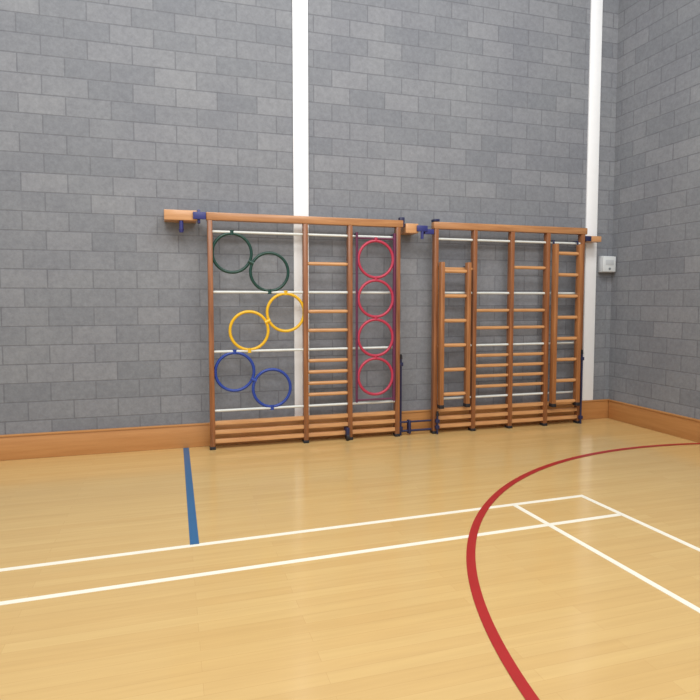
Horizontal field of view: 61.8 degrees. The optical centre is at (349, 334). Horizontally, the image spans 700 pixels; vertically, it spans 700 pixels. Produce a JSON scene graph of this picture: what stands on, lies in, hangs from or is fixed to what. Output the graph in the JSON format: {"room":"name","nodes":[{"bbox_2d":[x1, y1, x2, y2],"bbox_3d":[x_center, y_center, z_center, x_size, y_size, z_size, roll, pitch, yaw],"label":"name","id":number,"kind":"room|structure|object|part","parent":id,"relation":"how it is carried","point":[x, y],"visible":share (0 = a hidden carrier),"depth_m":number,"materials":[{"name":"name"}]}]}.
{"room":"school gymnasium","nodes":[
{"label":"school gymnasium","id":0,"kind":"room"},
{"bbox_2d":[0,0,618,434],"bbox_3d":[-2.519,-2.330,5.660,12.545,7.000,0.200,-1,4,-17],"label":"wall","id":1,"kind":"structure","parent":0,"point":[115,115],"depth_m":6.09,"materials":[{"name":"grey brick"}]},
{"bbox_2d":[164,209,205,232],"bbox_3d":[-1.631,-1.117,5.781,0.393,0.225,0.222,-1,4,-17],"label":"wall bracket","id":2,"kind":"object","parent":1,"relation":"attached to","point":[179,216],"visible":1,"depth_m":5.70,"materials":[{"name":"brown wood"}]},
{"bbox_3d":[-1.484,-1.164,5.760,0.123,0.130,0.102,-1,4,-17],"label":"hinge plate","id":3,"kind":"part","parent":2,"relation":"part of","materials":[{"name":"blue metal"}]},
{"bbox_2d":[292,0,308,415],"bbox_3d":[-0.520,-2.481,6.141,0.162,6.756,0.025,-1,4,-17],"label":"pillar","id":4,"kind":"structure","parent":1,"relation":"attached to","point":[299,7],"depth_m":6.17,"materials":[{"name":"white paint"}]},
{"bbox_2d":[0,399,608,460],"bbox_3d":[-2.580,1.051,5.717,12.345,0.243,0.038,-1,4,-17],"label":"baseboard","id":5,"kind":"structure","parent":1,"relation":"attached to","point":[143,438],"depth_m":5.95,"materials":[{"name":"brown wood"}]},
{"bbox_2d":[401,223,433,238],"bbox_3d":[0.741,-1.140,6.501,0.330,0.165,0.222,-1,4,-17],"label":"wall bracket","id":6,"kind":"object","parent":1,"relation":"attached to","point":[409,229],"visible":0.94,"depth_m":6.40,"materials":[{"name":"brown wood"}]},
{"bbox_3d":[0.825,-1.154,6.437,0.205,0.090,0.052,-1,4,-17],"label":"hinge plate","id":7,"kind":"part","parent":6,"relation":"part of","materials":[{"name":"blue metal"}]},
{"bbox_2d":[582,0,602,400],"bbox_3d":[3.004,-2.544,7.210,0.160,6.756,0.025,-1,4,-17],"label":"pillar","id":8,"kind":"structure","parent":1,"relation":"attached to","point":[596,12],"depth_m":7.24,"materials":[{"name":"white paint"}]},
{"bbox_2d":[585,236,600,242],"bbox_3d":[2.928,-1.167,7.161,0.240,0.070,0.179,-1,4,-17],"label":"wall bracket","id":9,"kind":"object","parent":1,"relation":"attached to","point":[588,239],"visible":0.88,"depth_m":7.09,"materials":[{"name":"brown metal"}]},
{"bbox_3d":[2.876,-1.161,7.060,0.080,0.060,0.016,-1,4,-17],"label":"hinge plate","id":10,"kind":"part","parent":9,"relation":"part of","materials":[{"name":"blue metal"}]},
{"bbox_2d":[598,256,615,272],"bbox_3d":[3.221,-0.884,7.331,0.200,0.205,0.108,-1,4,-17],"label":"wall box","id":11,"kind":"object","parent":1,"relation":"attached to","point":[606,264],"visible":1,"depth_m":7.29,"materials":[{"name":"grey plastic"}]},
{"bbox_3d":[3.235,-0.901,7.285,0.120,0.065,0.004,-1,4,-17],"label":"panel","id":12,"kind":"part","parent":11,"relation":"part of","materials":[{"name":"grey plastic"}]},
{"bbox_2d":[0,418,699,699],"bbox_3d":[-1.211,1.469,1.572,12.545,0.100,9.200,-1,4,-17],"label":"floor","id":13,"kind":"structure","parent":0,"point":[403,623],"depth_m":3.25,"materials":[{"name":"beige wood"}]},
{"bbox_2d":[183,448,198,544],"bbox_3d":[-1.318,1.226,4.797,0.059,0.003,2.470,-1,4,-17],"label":"floor line","id":14,"kind":"object","parent":13,"relation":"on","point":[192,521],"visible":1,"depth_m":4.36,"materials":[{"name":"blue paint"}]},
{"bbox_2d":[0,495,581,571],"bbox_3d":[-0.385,1.286,3.796,4.620,0.002,0.038,-1,4,-18],"label":"floor line","id":15,"kind":"object","parent":13,"relation":"on","point":[575,496],"visible":1,"depth_m":3.74,"materials":[{"name":"white paint"}]},
{"bbox_2d":[0,514,620,604],"bbox_3d":[-0.275,1.310,3.401,4.580,0.002,0.038,-1,4,-18],"label":"floor line","id":16,"kind":"object","parent":13,"relation":"on","point":[610,515],"visible":1,"depth_m":3.35,"materials":[{"name":"white paint"}]},
{"bbox_2d":[206,212,430,449],"bbox_3d":[-0.247,-0.062,6.187,2.450,2.410,0.129,-1,4,-17],"label":"climbing frame","id":17,"kind":"object","parent":13,"relation":"on","point":[397,428],"visible":1,"depth_m":6.12,"materials":[{"name":"brown wood"}]},
{"bbox_3d":[-1.392,-0.002,5.866,0.050,2.272,0.075,-1,4,-17],"label":"post","id":18,"kind":"part","parent":17,"relation":"part of","materials":[{"name":"brown wood"}]},
{"bbox_3d":[-0.931,1.072,6.070,0.923,0.042,0.048,-1,4,-17],"label":"rail","id":19,"kind":"part","parent":17,"relation":"part of","materials":[{"name":"brown wood"}]},
{"bbox_3d":[-0.931,0.980,6.065,0.923,0.042,0.048,-1,4,-17],"label":"rail","id":20,"kind":"part","parent":17,"relation":"part of","materials":[{"name":"brown wood"}]},
{"bbox_3d":[-0.931,0.887,6.059,0.923,0.042,0.048,-1,4,-17],"label":"rail","id":21,"kind":"part","parent":17,"relation":"part of","materials":[{"name":"brown wood"}]},
{"bbox_3d":[-0.428,-1.190,6.089,2.085,0.077,0.083,-1,4,-17],"label":"rail","id":22,"kind":"part","parent":17,"relation":"part of","materials":[{"name":"brown wood"}]},
{"bbox_3d":[-0.469,-0.018,6.146,0.050,2.272,0.075,-1,4,-17],"label":"post","id":23,"kind":"part","parent":17,"relation":"part of","materials":[{"name":"brown wood"}]},
{"bbox_3d":[-0.237,1.059,6.280,0.443,0.042,0.048,-1,4,-17],"label":"rail","id":24,"kind":"part","parent":17,"relation":"part of","materials":[{"name":"brown wood"}]},
{"bbox_3d":[-0.237,0.968,6.275,0.443,0.042,0.048,-1,4,-17],"label":"rail","id":25,"kind":"part","parent":17,"relation":"part of","materials":[{"name":"brown wood"}]},
{"bbox_3d":[-0.237,0.875,6.270,0.443,0.042,0.048,-1,4,-17],"label":"rail","id":26,"kind":"part","parent":17,"relation":"part of","materials":[{"name":"brown wood"}]},
{"bbox_3d":[-0.005,-0.027,6.287,0.050,2.272,0.075,-1,4,-17],"label":"post","id":27,"kind":"part","parent":17,"relation":"part of","materials":[{"name":"brown wood"}]},
{"bbox_3d":[0.256,1.050,6.430,0.503,0.042,0.048,-1,4,-17],"label":"rail","id":28,"kind":"part","parent":17,"relation":"part of","materials":[{"name":"brown wood"}]},
{"bbox_3d":[0.256,0.959,6.425,0.503,0.042,0.048,-1,4,-17],"label":"rail","id":29,"kind":"part","parent":17,"relation":"part of","materials":[{"name":"brown wood"}]},
{"bbox_3d":[0.256,0.866,6.419,0.503,0.042,0.048,-1,4,-17],"label":"rail","id":30,"kind":"part","parent":17,"relation":"part of","materials":[{"name":"brown wood"}]},
{"bbox_2d":[354,232,395,402],"bbox_3d":[0.267,-0.183,6.335,0.458,1.815,0.116,-1,4,-17],"label":"ladder","id":31,"kind":"object","parent":17,"relation":"attached to","point":[376,239],"visible":1,"depth_m":6.29,"materials":[{"name":"red metal"},{"name":"purple painted steel"}]},
{"bbox_3d":[0.516,-0.036,6.445,0.050,2.272,0.075,-1,4,-17],"label":"post","id":32,"kind":"part","parent":17,"relation":"part of","materials":[{"name":"brown wood"}]},
{"bbox_2d":[430,219,587,433],"bbox_3d":[1.889,-0.099,6.842,2.020,2.405,0.122,-1,4,-17],"label":"climbing frame","id":33,"kind":"object","parent":13,"relation":"on","point":[436,225],"visible":0.92,"depth_m":6.81,"materials":[{"name":"brown wood"}]},
{"bbox_3d":[0.952,-0.044,6.577,0.050,2.272,0.075,-1,4,-17],"label":"post","id":34,"kind":"part","parent":33,"relation":"part of","materials":[{"name":"brown wood"}]},
{"bbox_3d":[1.183,0.849,6.700,0.440,0.042,0.048,-1,4,-17],"label":"rail","id":35,"kind":"part","parent":33,"relation":"part of","materials":[{"name":"brown wood"}]},
{"bbox_2d":[437,262,471,408],"bbox_3d":[1.159,0.005,6.593,0.377,1.632,0.154,-1,4,-17],"label":"ladder","id":36,"kind":"object","parent":33,"relation":"hanging from","point":[441,295],"visible":0.97,"depth_m":6.53,"materials":[{"name":"brown wood"}]},
{"bbox_3d":[1.183,1.034,6.711,0.440,0.042,0.048,-1,4,-17],"label":"rail","id":37,"kind":"part","parent":33,"relation":"part of","materials":[{"name":"brown wood"}]},
{"bbox_3d":[1.183,0.942,6.706,0.440,0.042,0.048,-1,4,-17],"label":"rail","id":38,"kind":"part","parent":33,"relation":"part of","materials":[{"name":"brown wood"}]},
{"bbox_3d":[1.413,-0.052,6.717,0.050,2.272,0.075,-1,4,-17],"label":"post","id":39,"kind":"part","parent":33,"relation":"part of","materials":[{"name":"brown wood"}]},
{"bbox_3d":[1.644,1.026,6.851,0.440,0.042,0.048,-1,4,-17],"label":"rail","id":40,"kind":"part","parent":33,"relation":"part of","materials":[{"name":"brown wood"}]},
{"bbox_3d":[1.644,0.934,6.846,0.440,0.042,0.048,-1,4,-17],"label":"rail","id":41,"kind":"part","parent":33,"relation":"part of","materials":[{"name":"brown wood"}]},
{"bbox_3d":[1.644,0.841,6.840,0.440,0.042,0.048,-1,4,-17],"label":"rail","id":42,"kind":"part","parent":33,"relation":"part of","materials":[{"name":"brown wood"}]},
{"bbox_3d":[1.885,-1.231,6.790,2.020,0.077,0.083,-1,4,-17],"label":"rail","id":43,"kind":"part","parent":33,"relation":"part of","materials":[{"name":"brown wood"}]},
{"bbox_3d":[1.875,-0.061,6.857,0.050,2.272,0.075,-1,4,-17],"label":"post","id":44,"kind":"part","parent":33,"relation":"part of","materials":[{"name":"brown wood"}]},
{"bbox_3d":[2.106,1.017,6.991,0.440,0.042,0.048,-1,4,-17],"label":"rail","id":45,"kind":"part","parent":33,"relation":"part of","materials":[{"name":"brown wood"}]},
{"bbox_3d":[2.106,0.925,6.986,0.440,0.042,0.048,-1,4,-17],"label":"rail","id":46,"kind":"part","parent":33,"relation":"part of","materials":[{"name":"brown wood"}]},
{"bbox_3d":[2.106,0.833,6.980,0.440,0.042,0.048,-1,4,-17],"label":"rail","id":47,"kind":"part","parent":33,"relation":"part of","materials":[{"name":"brown wood"}]},
{"bbox_3d":[2.337,-0.069,6.997,0.050,2.272,0.075,-1,4,-17],"label":"post","id":48,"kind":"part","parent":33,"relation":"part of","materials":[{"name":"brown wood"}]},
{"bbox_3d":[2.568,1.009,7.131,0.440,0.042,0.048,-1,4,-17],"label":"rail","id":49,"kind":"part","parent":33,"relation":"part of","materials":[{"name":"brown wood"}]},
{"bbox_3d":[2.568,0.917,7.126,0.440,0.042,0.048,-1,4,-17],"label":"rail","id":50,"kind":"part","parent":33,"relation":"part of","materials":[{"name":"brown wood"}]},
{"bbox_2d":[549,240,582,406],"bbox_3d":[2.566,-0.133,7.013,0.387,1.978,0.154,-1,4,-17],"label":"ladder","id":51,"kind":"object","parent":33,"relation":"hanging from","point":[575,401],"visible":0.98,"depth_m":6.96,"materials":[{"name":"brown wood"}]},
{"bbox_3d":[2.799,-0.077,7.137,0.050,2.272,0.075,-1,4,-17],"label":"post","id":52,"kind":"part","parent":33,"relation":"part of","materials":[{"name":"brown wood"}]},
{"bbox_2d":[466,443,699,699],"bbox_3d":[1.792,1.306,3.418,2.166,0.001,6.376,1,4,16],"label":"arc","id":53,"kind":"object","parent":13,"relation":"on","point":[508,662],"visible":1,"depth_m":3.07,"materials":[{"name":"red paint"}]},
{"bbox_2d":[512,504,699,612],"bbox_3d":[1.840,1.367,2.430,0.038,0.003,4.000,-1,4,-18],"label":"floor line","id":54,"kind":"object","parent":13,"relation":"on","point":[585,545],"visible":1,"depth_m":3.35,"materials":[{"name":"white paint"}]},
{"bbox_2d":[581,495,699,551],"bbox_3d":[2.419,1.356,2.622,0.038,0.003,4.000,-1,4,-18],"label":"floor line","id":55,"kind":"object","parent":13,"relation":"on","point":[582,496],"visible":1,"depth_m":3.94,"materials":[{"name":"white paint"}]},
{"bbox_2d":[608,0,699,419],"bbox_3d":[4.724,-2.175,3.057,0.200,7.000,9.000,-1,4,-17],"label":"wall","id":56,"kind":"structure","parent":0,"point":[654,357],"depth_m":6.71,"materials":[{"name":"grey brick"}]},
{"bbox_2d":[608,399,699,442],"bbox_3d":[4.616,1.201,3.204,0.038,0.243,8.961,-1,4,-17],"label":"baseboard","id":57,"kind":"structure","parent":56,"relation":"attached to","point":[684,427],"depth_m":6.74,"materials":[{"name":"brown wood"}]}
]}

